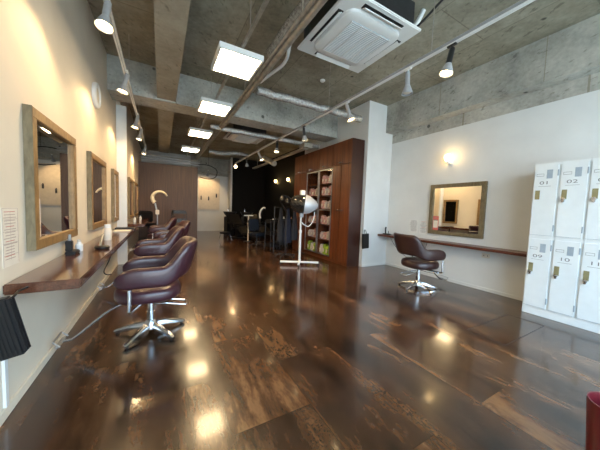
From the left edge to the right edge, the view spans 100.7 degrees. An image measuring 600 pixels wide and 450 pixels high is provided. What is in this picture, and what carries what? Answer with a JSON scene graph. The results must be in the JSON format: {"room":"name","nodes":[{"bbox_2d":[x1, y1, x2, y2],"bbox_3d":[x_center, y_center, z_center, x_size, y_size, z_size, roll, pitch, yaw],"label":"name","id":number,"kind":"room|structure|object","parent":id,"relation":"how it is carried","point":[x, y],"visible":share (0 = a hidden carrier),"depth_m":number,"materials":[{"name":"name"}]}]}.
{"room":"salon","nodes":[
{"label":"salon","id":0,"kind":"room"},
{"bbox_2d":[0,0,140,412],"bbox_3d":[-3.300,-0.937,4.339,0.219,3.420,13.900,0,4,-29],"label":"wall","id":1,"kind":"structure","parent":0,"point":[52,52],"depth_m":1.83,"materials":[{"name":"white paint"}]},
{"bbox_2d":[1,359,8,408],"bbox_3d":[-1.553,0.676,1.305,0.012,0.580,0.028,0,4,-29],"label":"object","id":2,"kind":"structure","parent":1,"relation":"attached to","point":[5,381],"depth_m":1.31,"materials":[{"name":"white plastic"}]},
{"bbox_2d":[0,207,18,268],"bbox_3d":[-1.591,0.064,1.367,0.003,0.320,0.170,0,4,-29],"label":"notice","id":3,"kind":"object","parent":1,"relation":"attached to","point":[9,216],"visible":1,"depth_m":1.36,"materials":[{"name":"paper"}]},
{"bbox_2d":[22,104,77,250],"bbox_3d":[-1.865,-0.312,1.900,0.045,0.885,0.892,0,4,-29],"label":"wall mirror","id":4,"kind":"object","parent":1,"relation":"attached to","point":[49,152],"visible":1,"depth_m":1.74,"materials":[{"name":"brown wood"}]},
{"bbox_2d":[37,122,71,237],"bbox_3d":[-1.874,-0.312,1.896,0.018,0.755,0.760,0,4,-29],"label":"mirror glass","id":5,"kind":"object","parent":4,"relation":"attached to","point":[54,151],"depth_m":1.87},
{"bbox_2d":[0,262,117,426],"bbox_3d":[-1.694,0.976,1.557,0.012,0.060,7.220,0,4,-29],"label":"baseboard","id":6,"kind":"structure","parent":1,"relation":"attached to","point":[13,402],"depth_m":1.68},
{"bbox_2d":[2,227,136,294],"bbox_3d":[-2.355,0.305,3.050,0.314,0.258,3.840,0,4,-29],"label":"countertop","id":7,"kind":"structure","parent":1,"relation":"attached to","point":[64,272],"depth_m":1.62,"materials":[{"name":"brown wood"}]},
{"bbox_2d":[0,286,30,360],"bbox_3d":[-1.479,0.497,1.272,0.160,0.326,0.176,0,4,-29],"label":"holder","id":8,"kind":"object","parent":7,"relation":"hanging from","point":[14,340],"visible":1,"depth_m":1.22,"materials":[{"name":"black plastic"}]},
{"bbox_2d":[65,234,79,254],"bbox_3d":[-1.942,0.163,2.121,0.070,0.170,0.140,0,4,-29],"label":"holder","id":9,"kind":"object","parent":7,"relation":"on","point":[69,247],"visible":1,"depth_m":2.07,"materials":[{"name":"black plastic"}]},
{"bbox_2d":[75,239,82,250],"bbox_3d":[-2.007,0.184,2.259,0.056,0.106,0.056,0,4,-29],"label":"spray bottle","id":10,"kind":"object","parent":7,"relation":"on","point":[78,245],"visible":0.85,"depth_m":2.25,"materials":[{"name":"white plastic"}]},
{"bbox_2d":[94,234,109,249],"bbox_3d":[-1.919,0.160,2.409,0.120,0.141,0.120,0,4,-29],"label":"stand","id":11,"kind":"object","parent":7,"relation":"on","point":[100,246],"visible":1,"depth_m":2.39,"materials":[{"name":"black plastic"}]},
{"bbox_2d":[104,224,111,239],"bbox_3d":[-2.311,0.085,2.988,0.080,0.192,0.080,0,4,-29],"label":"jar","id":12,"kind":"object","parent":7,"relation":"on","point":[107,227],"visible":0.99,"depth_m":2.96,"materials":[{"name":"plastic"}]},
{"bbox_2d":[86,151,106,229],"bbox_3d":[-2.573,-0.413,3.167,0.045,0.880,0.882,0,4,-29],"label":"wall mirror","id":13,"kind":"object","parent":1,"relation":"attached to","point":[96,167],"visible":0.98,"depth_m":3.04,"materials":[{"name":"brown wood"}]},
{"bbox_2d":[93,160,103,222],"bbox_3d":[-2.582,-0.413,3.163,0.018,0.750,0.750,0,4,-29],"label":"mirror glass","id":14,"kind":"object","parent":13,"relation":"attached to","point":[98,167],"depth_m":3.19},
{"bbox_2d":[92,82,100,108],"bbox_3d":[-2.537,-1.615,3.102,0.042,0.300,0.300,0,4,-29],"label":"wall speaker","id":15,"kind":"object","parent":1,"relation":"attached to","point":[96,93],"visible":1,"depth_m":3.04,"materials":[{"name":"white plastic"}]},
{"bbox_2d":[111,169,118,221],"bbox_3d":[-3.235,-0.509,4.351,0.045,0.880,0.522,0,4,-29],"label":"wall mirror","id":16,"kind":"object","parent":1,"relation":"attached to","point":[114,174],"visible":1,"depth_m":4.15,"materials":[{"name":"brown wood"}]},
{"bbox_2d":[115,175,116,216],"bbox_3d":[-3.244,-0.510,4.347,0.018,0.750,0.390,0,4,-29],"label":"mirror glass","id":17,"kind":"object","parent":16,"relation":"attached to","point":[115,175],"depth_m":4.43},
{"bbox_2d":[116,105,127,264],"bbox_3d":[-3.347,-0.724,4.674,0.155,2.950,0.060,0,4,-29],"label":"pillar","id":18,"kind":"structure","parent":1,"relation":"attached to","point":[121,111],"depth_m":4.64,"materials":[{"name":"white paint"}]},
{"bbox_2d":[127,177,133,218],"bbox_3d":[-4.038,-0.631,5.931,0.045,0.940,0.852,0,4,-29],"label":"wall mirror","id":19,"kind":"object","parent":1,"relation":"attached to","point":[130,183],"visible":0.98,"depth_m":5.88,"materials":[{"name":"brown wood"}]},
{"bbox_2d":[130,181,131,215],"bbox_3d":[-4.047,-0.631,5.927,0.018,0.810,0.720,0,4,-29],"label":"mirror glass","id":20,"kind":"object","parent":19,"relation":"attached to","point":[130,181],"depth_m":5.90,"materials":[{"name":"mirror"}]},
{"bbox_2d":[134,182,137,215],"bbox_3d":[-4.707,-0.729,7.128,0.045,0.940,1.102,0,4,-29],"label":"wall mirror","id":21,"kind":"object","parent":1,"relation":"attached to","point":[135,183],"visible":0.73,"depth_m":7.03,"materials":[{"name":"brown wood"}]},
{"bbox_2d":[135,185,136,213],"bbox_3d":[-4.716,-0.729,7.124,0.018,0.810,0.970,0,4,-29],"label":"mirror glass","id":22,"kind":"object","parent":21,"relation":"attached to","point":[135,185],"depth_m":7.09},
{"bbox_2d":[127,218,149,226],"bbox_3d":[-4.266,0.015,6.633,0.335,0.258,2.700,0,4,-29],"label":"countertop","id":23,"kind":"structure","parent":1,"relation":"attached to","point":[139,223],"depth_m":5.73,"materials":[{"name":"brown wood"}]},
{"bbox_2d":[140,158,199,165],"bbox_3d":[-4.389,-2.143,8.466,1.806,0.072,0.031,0,4,-29],"label":"conduit pipe","id":24,"kind":"object","parent":1,"relation":"attached to","point":[140,158],"visible":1,"depth_m":8.43,"materials":[{"name":"metal"}]},
{"bbox_2d":[140,155,199,163],"bbox_3d":[-4.362,-2.210,8.419,1.806,0.072,0.031,0,4,-29],"label":"conduit pipe","id":25,"kind":"object","parent":1,"relation":"attached to","point":[140,155],"visible":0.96,"depth_m":8.38,"materials":[{"name":"metal"}]},
{"bbox_2d":[138,161,197,238],"bbox_3d":[-4.603,-0.816,8.685,1.884,2.550,0.120,0,4,-29],"label":"wall partition","id":26,"kind":"structure","parent":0,"point":[180,183],"depth_m":8.61,"materials":[{"name":"brown wood"}]},
{"bbox_2d":[141,149,227,230],"bbox_3d":[-5.127,-1.435,11.345,3.564,3.420,0.150,0,4,-29],"label":"wall","id":27,"kind":"structure","parent":0,"point":[207,219],"depth_m":11.75,"materials":[{"name":"white paint"}]},
{"bbox_2d":[198,177,219,209],"bbox_3d":[-4.280,-1.458,11.710,0.950,1.520,0.035,0,4,-29],"label":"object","id":28,"kind":"structure","parent":27,"relation":"in","point":[207,187],"depth_m":11.69,"materials":[{"name":"white paint"}]},
{"bbox_2d":[191,155,227,176],"bbox_3d":[-4.207,-2.734,11.632,1.680,0.800,0.060,0,4,-29],"label":"wall","id":29,"kind":"structure","parent":27,"relation":"attached to","point":[216,163],"depth_m":11.64,"materials":[{"name":"grey concrete"}]},
{"bbox_2d":[227,158,264,231],"bbox_3d":[-2.659,-1.399,12.181,1.560,3.420,0.800,0,4,-29],"label":"wall","id":30,"kind":"structure","parent":0,"point":[247,182],"depth_m":11.81,"materials":[{"name":"black paint"}]},
{"bbox_2d":[230,157,232,211],"bbox_3d":[-3.169,-1.370,11.422,0.070,3.420,0.070,0,4,-29],"label":"trim","id":31,"kind":"structure","parent":30,"relation":"attached to","point":[231,157],"depth_m":11.37,"materials":[{"name":"grey metal"}]},
{"bbox_2d":[0,231,599,449],"bbox_3d":[-1.090,0.821,5.717,5.424,0.100,14.200,0,4,-29],"label":"floor","id":32,"kind":"structure","parent":0,"point":[266,354],"depth_m":1.82,"materials":[{"name":"dark brown polished wood"}]},
{"bbox_2d":[52,236,197,348],"bbox_3d":[-1.452,0.548,2.207,0.987,0.852,0.721,0,4,-29],"label":"salon chair","id":33,"kind":"object","parent":32,"relation":"on","point":[150,280],"visible":1,"depth_m":2.08,"materials":[{"name":"brown leather"}]},
{"bbox_2d":[97,225,184,290],"bbox_3d":[-2.152,0.446,3.455,0.987,0.852,0.721,0,4,-32],"label":"salon chair","id":34,"kind":"object","parent":32,"relation":"on","point":[162,246],"visible":0.45,"depth_m":3.31,"materials":[{"name":"brown leather"}]},
{"bbox_2d":[139,211,156,239],"bbox_3d":[-4.920,0.014,8.049,0.489,0.949,0.468,1,4,-10],"label":"salon chair","id":35,"kind":"object","parent":32,"relation":"on","point":[145,214],"visible":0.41,"depth_m":7.86,"materials":[{"name":"black plastic"}]},
{"bbox_2d":[129,217,176,250],"bbox_3d":[-3.521,0.239,6.010,0.987,0.852,0.721,0,4,-29],"label":"salon chair","id":36,"kind":"object","parent":32,"relation":"on","point":[171,223],"visible":0.39,"depth_m":5.84,"materials":[{"name":"brown leather"}]},
{"bbox_2d":[150,190,167,224],"bbox_3d":[-4.337,-0.261,7.604,0.516,1.593,0.543,0,4,-29],"label":"steamer","id":37,"kind":"object","parent":32,"relation":"on","point":[154,193],"visible":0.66,"depth_m":7.53,"materials":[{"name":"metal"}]},
{"bbox_2d":[150,190,167,203],"bbox_3d":[-4.295,-0.847,7.580,0.458,0.417,0.204,0,4,-29],"label":"hood","id":38,"kind":"object","parent":37,"relation":"attached to","point":[154,193],"depth_m":7.48,"materials":[{"name":"white plastic"}]},
{"bbox_2d":[153,220,190,238],"bbox_3d":[-2.647,0.347,4.769,0.987,0.852,0.721,-1,4,-36],"label":"salon chair","id":39,"kind":"object","parent":32,"relation":"on","point":[159,234],"visible":0.14,"depth_m":4.82,"materials":[{"name":"brown leather"}]},
{"bbox_2d":[171,210,186,221],"bbox_3d":[-3.893,0.029,7.991,0.426,1.000,0.346,0,4,-35],"label":"trolley","id":40,"kind":"object","parent":32,"relation":"on","point":[184,212],"visible":0.29,"depth_m":7.88,"materials":[{"name":"black plastic"}]},
{"bbox_2d":[223,208,236,235],"bbox_3d":[-2.835,-0.117,10.041,0.513,1.114,0.567,-1,5,-41],"label":"basin","id":41,"kind":"object","parent":32,"relation":"on","point":[227,227],"visible":0.58,"depth_m":9.94,"materials":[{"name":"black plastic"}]},
{"bbox_2d":[226,214,251,239],"bbox_3d":[-2.267,0.058,9.271,0.730,0.900,1.158,-1,5,-43],"label":"chair","id":42,"kind":"object","parent":32,"relation":"on","point":[234,220],"visible":0.93,"depth_m":9.20,"materials":[{"name":"black plastic"}]},
{"bbox_2d":[240,209,252,224],"bbox_3d":[-2.270,-0.127,10.527,0.513,1.114,0.567,-1,5,-41],"label":"basin","id":43,"kind":"object","parent":32,"relation":"on","point":[243,219],"visible":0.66,"depth_m":10.38,"materials":[{"name":"black plastic"}]},
{"bbox_2d":[248,219,264,247],"bbox_3d":[-1.320,0.240,7.516,0.468,0.819,0.489,5,5,43],"label":"chair","id":44,"kind":"object","parent":32,"relation":"on","point":[253,224],"visible":0.94,"depth_m":7.50,"materials":[{"name":"blue fabric"}]},
{"bbox_2d":[246,214,269,237],"bbox_3d":[-1.641,0.048,9.793,0.730,0.900,1.158,-1,5,-41],"label":"chair","id":45,"kind":"object","parent":32,"relation":"on","point":[261,229],"visible":0.4,"depth_m":9.72,"materials":[{"name":"black plastic"}]},
{"bbox_2d":[264,219,280,250],"bbox_3d":[-0.766,0.275,6.945,0.366,0.860,0.296,-1,5,-41],"label":"trolley","id":46,"kind":"object","parent":32,"relation":"on","point":[270,244],"visible":0.82,"depth_m":6.87,"materials":[{"name":"black plastic"}]},
{"bbox_2d":[265,242,278,247],"bbox_3d":[-0.775,0.555,6.962,0.300,0.100,0.260,-1,5,-41],"label":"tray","id":47,"kind":"object","parent":46,"relation":"on","point":[270,244],"depth_m":6.88,"materials":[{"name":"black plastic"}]},
{"bbox_2d":[273,218,287,248],"bbox_3d":[-0.586,0.240,7.444,0.386,0.880,0.316,0,4,-29],"label":"trolley","id":48,"kind":"object","parent":32,"relation":"on","point":[281,243],"visible":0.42,"depth_m":7.37,"materials":[{"name":"black plastic"}]},
{"bbox_2d":[275,195,294,258],"bbox_3d":[-0.311,0.035,5.973,0.480,1.490,0.504,0,4,-29],"label":"dryer","id":49,"kind":"object","parent":32,"relation":"on","point":[282,199],"visible":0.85,"depth_m":5.91,"materials":[{"name":"black plastic"}]},
{"bbox_2d":[270,207,304,255],"bbox_3d":[-0.310,0.145,6.499,0.828,1.207,0.400,0,4,-29],"label":"rack","id":50,"kind":"object","parent":32,"relation":"on","point":[274,207],"visible":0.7,"depth_m":6.32,"materials":[{"name":"black metal"}]},
{"bbox_2d":[277,208,283,241],"bbox_3d":[-0.493,-0.001,6.388,0.098,0.860,0.176,5,5,44],"label":"cape","id":51,"kind":"object","parent":50,"relation":"hanging from","point":[280,227],"visible":1,"depth_m":6.35,"materials":[{"name":"grey fabric"}]},
{"bbox_2d":[283,208,290,242],"bbox_3d":[-0.318,0.019,6.485,0.210,0.900,0.111,0,4,-29],"label":"cape","id":52,"kind":"object","parent":50,"relation":"hanging from","point":[288,240],"visible":0.77,"depth_m":6.46,"materials":[{"name":"blue fabric"}]},
{"bbox_2d":[291,211,297,239],"bbox_3d":[-0.147,-0.016,6.578,0.192,0.830,0.090,0,4,-29],"label":"cape","id":53,"kind":"object","parent":50,"relation":"hanging from","point":[294,228],"visible":0.89,"depth_m":6.54,"materials":[{"name":"grey fabric"}]},
{"bbox_2d":[279,190,318,267],"bbox_3d":[0.005,0.060,5.178,0.756,1.559,0.481,0,4,-29],"label":"dryer","id":54,"kind":"object","parent":32,"relation":"on","point":[303,204],"visible":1,"depth_m":5.08,"materials":[{"name":"white plastic"}]},
{"bbox_2d":[303,195,317,213],"bbox_3d":[0.225,-0.427,5.188,0.309,0.399,0.400,2,4,0],"label":"hood","id":55,"kind":"object","parent":54,"relation":"attached to","point":[310,205],"depth_m":5.04,"materials":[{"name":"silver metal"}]},
{"bbox_2d":[292,138,364,266],"bbox_3d":[0.540,-0.525,6.202,0.374,2.640,2.450,0,4,-29],"label":"storage cabinet","id":56,"kind":"object","parent":32,"relation":"on","point":[344,160],"visible":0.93,"depth_m":5.43,"materials":[{"name":"red wood"}]},
{"bbox_2d":[393,232,448,293],"bbox_3d":[1.966,0.567,3.860,0.987,0.852,0.721,1,4,-15],"label":"salon chair","id":57,"kind":"object","parent":32,"relation":"on","point":[411,245],"visible":1,"depth_m":3.65,"materials":[{"name":"brown leather"}]},
{"bbox_2d":[466,314,543,345],"bbox_3d":[2.171,1.078,2.611,0.900,0.002,0.330,0,4,-29],"label":"trim","id":58,"kind":"structure","parent":32,"relation":"on","point":[506,314],"depth_m":2.53,"materials":[{"name":"brown wood"}]},
{"bbox_2d":[522,158,599,333],"bbox_3d":[3.188,0.204,2.745,0.536,1.800,0.900,0,4,-29],"label":"lockers","id":59,"kind":"object","parent":32,"relation":"on","point":[562,279],"visible":1,"depth_m":2.75,"materials":[{"name":"white metal"}]},
{"bbox_2d":[539,244,545,252],"bbox_3d":[2.838,0.272,2.906,0.002,0.100,0.050,0,4,-29],"label":"grille","id":60,"kind":"object","parent":59,"relation":"attached to","point":[542,247],"depth_m":2.91,"materials":[{"name":"grey metal"}]},
{"bbox_2d":[546,169,552,178],"bbox_3d":[2.868,-0.586,2.853,0.002,0.100,0.050,0,4,-29],"label":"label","id":61,"kind":"object","parent":59,"relation":"attached to","point":[549,172],"depth_m":2.85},
{"bbox_2d":[567,247,573,255],"bbox_3d":[2.947,0.288,2.710,0.002,0.100,0.050,0,4,-29],"label":"grille","id":62,"kind":"object","parent":59,"relation":"attached to","point":[570,250],"depth_m":2.71,"materials":[{"name":"grey metal"}]},
{"bbox_2d":[575,167,581,176],"bbox_3d":[2.978,-0.570,2.657,0.002,0.100,0.050,0,4,-29],"label":"grille","id":63,"kind":"object","parent":59,"relation":"attached to","point":[578,170],"depth_m":2.66,"materials":[{"name":"grey metal"}]},
{"bbox_2d":[585,391,599,449],"bbox_3d":[1.510,1.003,1.190,0.200,0.280,0.200,0,4,-29],"label":"waste bin","id":64,"kind":"object","parent":32,"relation":"on","point":[592,441],"visible":1,"depth_m":1.21,"materials":[{"name":"red plastic"}]},
{"bbox_2d":[88,0,599,161],"bbox_3d":[-0.965,-2.700,5.499,5.424,0.120,14.200,0,4,-29],"label":"ceiling","id":65,"kind":"structure","parent":0,"point":[210,22],"depth_m":3.44,"materials":[{"name":"concrete"}]},
{"bbox_2d":[103,0,146,151],"bbox_3d":[-2.502,-2.240,3.702,0.036,0.686,8.600,0,4,-29],"label":"track","id":66,"kind":"object","parent":65,"relation":"hanging from","point":[115,34],"visible":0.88,"depth_m":2.76,"materials":[{"name":"white metal"}]},
{"bbox_2d":[94,0,113,33],"bbox_3d":[-1.478,-1.613,1.877,0.119,0.268,0.144,0,4,-29],"label":"track spotlight","id":67,"kind":"object","parent":66,"relation":"hanging from","point":[102,22],"visible":1,"depth_m":1.88,"materials":[{"name":"white metal"}]},
{"bbox_2d":[116,70,128,94],"bbox_3d":[-2.100,-1.701,2.948,0.128,0.267,0.120,0,4,-29],"label":"track spotlight","id":68,"kind":"object","parent":66,"relation":"hanging from","point":[122,88],"visible":1,"depth_m":2.94,"materials":[{"name":"white metal"}]},
{"bbox_2d":[131,113,139,128],"bbox_3d":[-2.869,-1.813,4.324,0.128,0.267,0.120,0,4,-29],"label":"track spotlight","id":69,"kind":"object","parent":66,"relation":"hanging from","point":[134,125],"visible":1,"depth_m":4.32,"materials":[{"name":"white metal"}]},
{"bbox_2d":[153,0,190,152],"bbox_3d":[-1.878,-2.305,3.528,0.280,0.490,11.300,0,4,-29],"label":"joist","id":70,"kind":"object","parent":65,"relation":"attached to","point":[170,16],"visible":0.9,"depth_m":2.88,"materials":[{"name":"beige concrete"}]},
{"bbox_2d":[107,54,337,141],"bbox_3d":[-1.137,-2.358,5.058,4.394,0.520,0.450,0,4,-29],"label":"beam","id":71,"kind":"structure","parent":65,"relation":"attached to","point":[259,112],"depth_m":4.67,"materials":[{"name":"grey concrete"}]},
{"bbox_2d":[186,0,269,155],"bbox_3d":[-1.892,-2.361,4.952,0.030,0.555,8.400,0,4,-29],"label":"wireway","id":72,"kind":"object","parent":65,"relation":"attached to","point":[265,2],"visible":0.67,"depth_m":2.51,"materials":[{"name":"metal"}]},
{"bbox_2d":[181,145,199,152],"bbox_3d":[-3.227,-2.236,7.316,0.480,0.070,0.520,0,4,-29],"label":"ceiling light","id":73,"kind":"object","parent":72,"relation":"attached to","point":[183,148],"visible":1,"depth_m":7.20,"materials":[{"name":"white plastic"}]},
{"bbox_2d":[182,148,198,152],"bbox_3d":[-3.228,-2.219,7.317,0.430,0.026,0.470,0,4,-29],"label":"diffuser","id":74,"kind":"object","parent":73,"relation":"attached to","point":[195,150],"depth_m":7.28,"materials":[{"name":"white plastic"}]},
{"bbox_2d":[187,127,212,138],"bbox_3d":[-2.285,-2.101,5.672,0.480,0.070,0.520,0,4,-29],"label":"ceiling light","id":75,"kind":"object","parent":72,"relation":"attached to","point":[196,132],"visible":1,"depth_m":5.56,"materials":[{"name":"white plastic"}]},
{"bbox_2d":[189,130,210,137],"bbox_3d":[-2.286,-2.083,5.673,0.430,0.026,0.470,0,4,-29],"label":"diffuser","id":76,"kind":"object","parent":75,"relation":"attached to","point":[196,133],"depth_m":5.62,"materials":[{"name":"white plastic"}]},
{"bbox_2d":[197,97,232,116],"bbox_3d":[-1.440,-1.979,4.179,0.480,0.070,0.520,0,4,-29],"label":"ceiling light","id":77,"kind":"object","parent":72,"relation":"attached to","point":[206,105],"visible":1,"depth_m":4.09,"materials":[{"name":"white plastic"}]},
{"bbox_2d":[199,101,229,115],"bbox_3d":[-1.440,-1.961,4.180,0.430,0.026,0.470,0,4,-29],"label":"diffuser","id":78,"kind":"object","parent":77,"relation":"attached to","point":[219,108],"depth_m":4.12,"materials":[{"name":"white plastic"}]},
{"bbox_2d":[211,41,263,80],"bbox_3d":[-0.737,-1.879,2.880,0.480,0.070,0.520,0,4,-29],"label":"ceiling light","id":79,"kind":"object","parent":72,"relation":"attached to","point":[231,60],"visible":1,"depth_m":2.80,"materials":[{"name":"white plastic"}]},
{"bbox_2d":[213,49,259,79],"bbox_3d":[-0.738,-1.861,2.881,0.430,0.026,0.470,0,4,-29],"label":"diffuser","id":80,"kind":"object","parent":79,"relation":"attached to","point":[243,64],"depth_m":2.83,"materials":[{"name":"white plastic"}]},
{"bbox_2d":[208,148,248,156],"bbox_3d":[-2.374,-2.405,8.353,1.329,0.229,0.146,0,4,-29],"label":"flexible duct","id":81,"kind":"object","parent":65,"relation":"hanging from","point":[215,152],"visible":0.91,"depth_m":8.26,"materials":[{"name":"metal"}]},
{"bbox_2d":[223,123,265,143],"bbox_3d":[-1.431,-2.479,6.520,0.950,0.480,0.950,0,4,-29],"label":"air conditioner","id":82,"kind":"object","parent":65,"relation":"hanging from","point":[240,138],"visible":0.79,"depth_m":6.34,"materials":[{"name":"white plastic"}]},
{"bbox_2d":[234,135,257,142],"bbox_3d":[-1.439,-2.247,6.535,0.522,0.014,0.510,0,4,-29],"label":"grille","id":83,"kind":"object","parent":82,"relation":"attached to","point":[241,138],"depth_m":6.48,"materials":[{"name":"white plastic"}]},
{"bbox_2d":[195,0,315,158],"bbox_3d":[-1.500,-2.326,4.886,0.035,0.588,9.100,0,4,-29],"label":"conduit pipe","id":84,"kind":"object","parent":65,"relation":"attached to","point":[311,2],"visible":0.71,"depth_m":2.76,"materials":[{"name":"metal"}]},
{"bbox_2d":[210,124,319,148],"bbox_3d":[-0.702,-2.074,5.892,2.724,0.128,0.109,0,4,-29],"label":"flexible duct","id":85,"kind":"object","parent":84,"relation":"attached to","point":[212,126],"visible":0.88,"depth_m":5.70,"materials":[{"name":"metal"}]},
{"bbox_2d":[196,0,327,159],"bbox_3d":[-1.454,-2.314,4.913,0.062,0.612,9.100,0,4,-29],"label":"pipe","id":86,"kind":"object","parent":65,"relation":"hanging from","point":[318,4],"visible":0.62,"depth_m":2.69,"materials":[{"name":"metal"}]},
{"bbox_2d":[266,0,309,57],"bbox_3d":[0.162,-2.106,2.215,0.140,0.167,2.208,0,4,-29],"label":"flexible duct","id":87,"kind":"object","parent":86,"relation":"attached to","point":[297,10],"visible":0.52,"depth_m":2.64,"materials":[{"name":"metal"}]},
{"bbox_2d":[262,152,276,165],"bbox_3d":[-0.916,-2.235,7.402,0.146,1.040,0.756,0,4,-34],"label":"stub","id":88,"kind":"object","parent":65,"relation":"attached to","point":[266,159],"visible":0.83,"depth_m":7.27,"materials":[{"name":"metal"}]},
{"bbox_2d":[261,46,290,82],"bbox_3d":[-0.309,-2.308,3.392,0.128,0.368,0.977,0,4,-32],"label":"hose","id":89,"kind":"object","parent":65,"relation":"attached to","point":[284,62],"visible":0.7,"depth_m":3.38,"materials":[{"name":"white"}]},
{"bbox_2d":[252,142,312,168],"bbox_3d":[-0.737,-2.344,7.493,0.220,0.820,3.900,0,4,-29],"label":"cable tray","id":90,"kind":"object","parent":65,"relation":"hanging from","point":[304,146],"visible":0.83,"depth_m":6.42,"materials":[{"name":"metal"}]},
{"bbox_2d":[255,86,362,121],"bbox_3d":[0.276,-2.199,4.603,2.259,0.150,0.152,0,4,-29],"label":"flexible duct","id":91,"kind":"object","parent":65,"relation":"hanging from","point":[261,91],"visible":0.85,"depth_m":4.39,"materials":[{"name":"metal"}]},
{"bbox_2d":[297,0,420,72],"bbox_3d":[0.615,-2.197,2.737,0.950,0.430,0.950,0,4,-29],"label":"air conditioner","id":92,"kind":"object","parent":65,"relation":"hanging from","point":[352,35],"visible":0.97,"depth_m":2.57,"materials":[{"name":"white plastic"}]},
{"bbox_2d":[322,21,389,63],"bbox_3d":[0.608,-1.990,2.749,0.522,0.014,0.510,0,4,-29],"label":"grille","id":93,"kind":"object","parent":92,"relation":"attached to","point":[354,42],"depth_m":2.70,"materials":[{"name":"white plastic"}]},
{"bbox_2d":[414,8,425,25],"bbox_3d":[1.186,-2.276,2.899,0.498,0.280,0.106,4,4,30],"label":"insulated pipe","id":94,"kind":"object","parent":92,"relation":"attached to","point":[422,12],"visible":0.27,"depth_m":2.77,"materials":[{"name":"white plastic"}]},
{"bbox_2d":[417,0,442,26],"bbox_3d":[1.250,-2.195,2.681,0.079,0.166,0.580,-1,5,-43],"label":"cable","id":95,"kind":"object","parent":92,"relation":"attached to","point":[440,1],"visible":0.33,"depth_m":2.58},
{"bbox_2d":[235,0,534,163],"bbox_3d":[0.035,-2.187,4.636,0.036,0.726,9.550,0,4,-29],"label":"track","id":96,"kind":"object","parent":65,"relation":"hanging from","point":[521,3],"visible":0.87,"depth_m":2.44,"materials":[{"name":"white metal"}]},
{"bbox_2d":[345,101,354,121],"bbox_3d":[0.712,-1.595,3.506,0.138,0.268,0.140,0,4,-29],"label":"track spotlight","id":97,"kind":"object","parent":96,"relation":"hanging from","point":[350,117],"visible":1,"depth_m":3.49,"materials":[{"name":"white metal"}]},
{"bbox_2d":[401,67,412,96],"bbox_3d":[1.153,-1.530,2.655,0.120,0.262,0.120,0,4,-29],"label":"track spotlight","id":98,"kind":"object","parent":96,"relation":"hanging from","point":[407,91],"visible":1,"depth_m":2.63,"materials":[{"name":"white metal"}]},
{"bbox_2d":[439,42,456,77],"bbox_3d":[1.332,-1.496,2.253,0.118,0.266,0.119,0,4,-29],"label":"track spotlight","id":99,"kind":"object","parent":96,"relation":"hanging from","point":[446,71],"visible":1,"depth_m":2.23,"materials":[{"name":"black plastic"}]},
{"bbox_2d":[386,13,599,134],"bbox_3d":[3.243,-2.055,3.005,0.210,0.560,5.370,0,4,-29],"label":"beam","id":100,"kind":"structure","parent":65,"relation":"attached to","point":[573,52],"depth_m":3.44,"materials":[{"name":"grey concrete"}]},
{"bbox_2d":[305,100,392,266],"bbox_3d":[1.040,-0.912,6.433,0.710,3.420,2.580,0,4,-29],"label":"wall","id":101,"kind":"structure","parent":0,"point":[372,128],"depth_m":5.30,"materials":[{"name":"white paint"}]},
{"bbox_2d":[362,229,368,248],"bbox_3d":[1.356,0.293,5.187,0.197,0.401,0.068,0,4,-29],"label":"hanging bag","id":102,"kind":"object","parent":101,"relation":"hanging from","point":[365,237],"visible":1,"depth_m":5.16,"materials":[{"name":"black plastic"}]},
{"bbox_2d":[263,72,599,296],"bbox_3d":[1.274,-0.932,6.895,0.150,3.420,13.900,0,4,-29],"label":"wall","id":103,"kind":"structure","parent":0,"point":[501,144],"depth_m":3.79,"materials":[{"name":"white paint"}]},
{"bbox_2d":[409,219,417,232],"bbox_3d":[2.264,0.024,4.965,0.003,0.260,0.200,0,4,-29],"label":"printed sheet","id":104,"kind":"object","parent":103,"relation":"attached to","point":[413,224],"visible":1,"depth_m":4.96,"materials":[{"name":"white paper"}]},
{"bbox_2d":[419,221,427,234],"bbox_3d":[2.368,0.050,4.779,0.003,0.260,0.170,0,4,-29],"label":"printed sheet","id":105,"kind":"object","parent":103,"relation":"attached to","point":[422,224],"visible":1,"depth_m":4.77,"materials":[{"name":"white paper"}]},
{"bbox_2d":[444,154,453,165],"bbox_3d":[2.558,-1.121,4.278,0.162,0.200,0.124,0,4,-29],"label":"wall sconce","id":106,"kind":"object","parent":103,"relation":"attached to","point":[447,157],"visible":1,"depth_m":4.24,"materials":[{"name":"white glass"}]},
{"bbox_2d":[378,234,526,256],"bbox_3d":[2.433,0.404,4.348,0.310,0.240,2.567,0,4,-29],"label":"countertop","id":107,"kind":"structure","parent":103,"relation":"attached to","point":[446,243],"depth_m":3.79,"materials":[{"name":"red wood"}]},
{"bbox_2d":[385,262,522,300],"bbox_3d":[3.219,1.052,3.245,0.012,0.050,5.370,0,4,-29],"label":"baseboard","id":108,"kind":"structure","parent":103,"relation":"attached to","point":[389,264],"depth_m":4.08,"materials":[{"name":"white paint"}]},
{"bbox_2d":[428,181,487,238],"bbox_3d":[2.645,-0.261,4.241,0.045,0.895,0.910,0,4,-29],"label":"wall mirror","id":109,"kind":"object","parent":103,"relation":"attached to","point":[460,208],"visible":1,"depth_m":4.18,"materials":[{"name":"clear glass"}]},
{"bbox_2d":[432,216,438,229],"bbox_3d":[2.476,-0.037,4.539,0.003,0.250,0.100,0,4,-29],"label":"card","id":110,"kind":"object","parent":109,"relation":"in","point":[435,218],"visible":1,"depth_m":4.54,"materials":[{"name":"paper"}]},
{"bbox_2d":[432,186,481,233],"bbox_3d":[2.653,-0.261,4.246,0.018,0.765,0.780,0,4,-29],"label":"mirror glass","id":111,"kind":"object","parent":109,"relation":"attached to","point":[458,209],"depth_m":4.20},
{"bbox_2d":[439,37,590,125],"bbox_3d":[2.912,-2.003,3.593,0.214,0.760,1.708,0,4,-29],"label":"trim","id":112,"kind":"structure","parent":103,"relation":"attached to","point":[589,77],"depth_m":3.09,"materials":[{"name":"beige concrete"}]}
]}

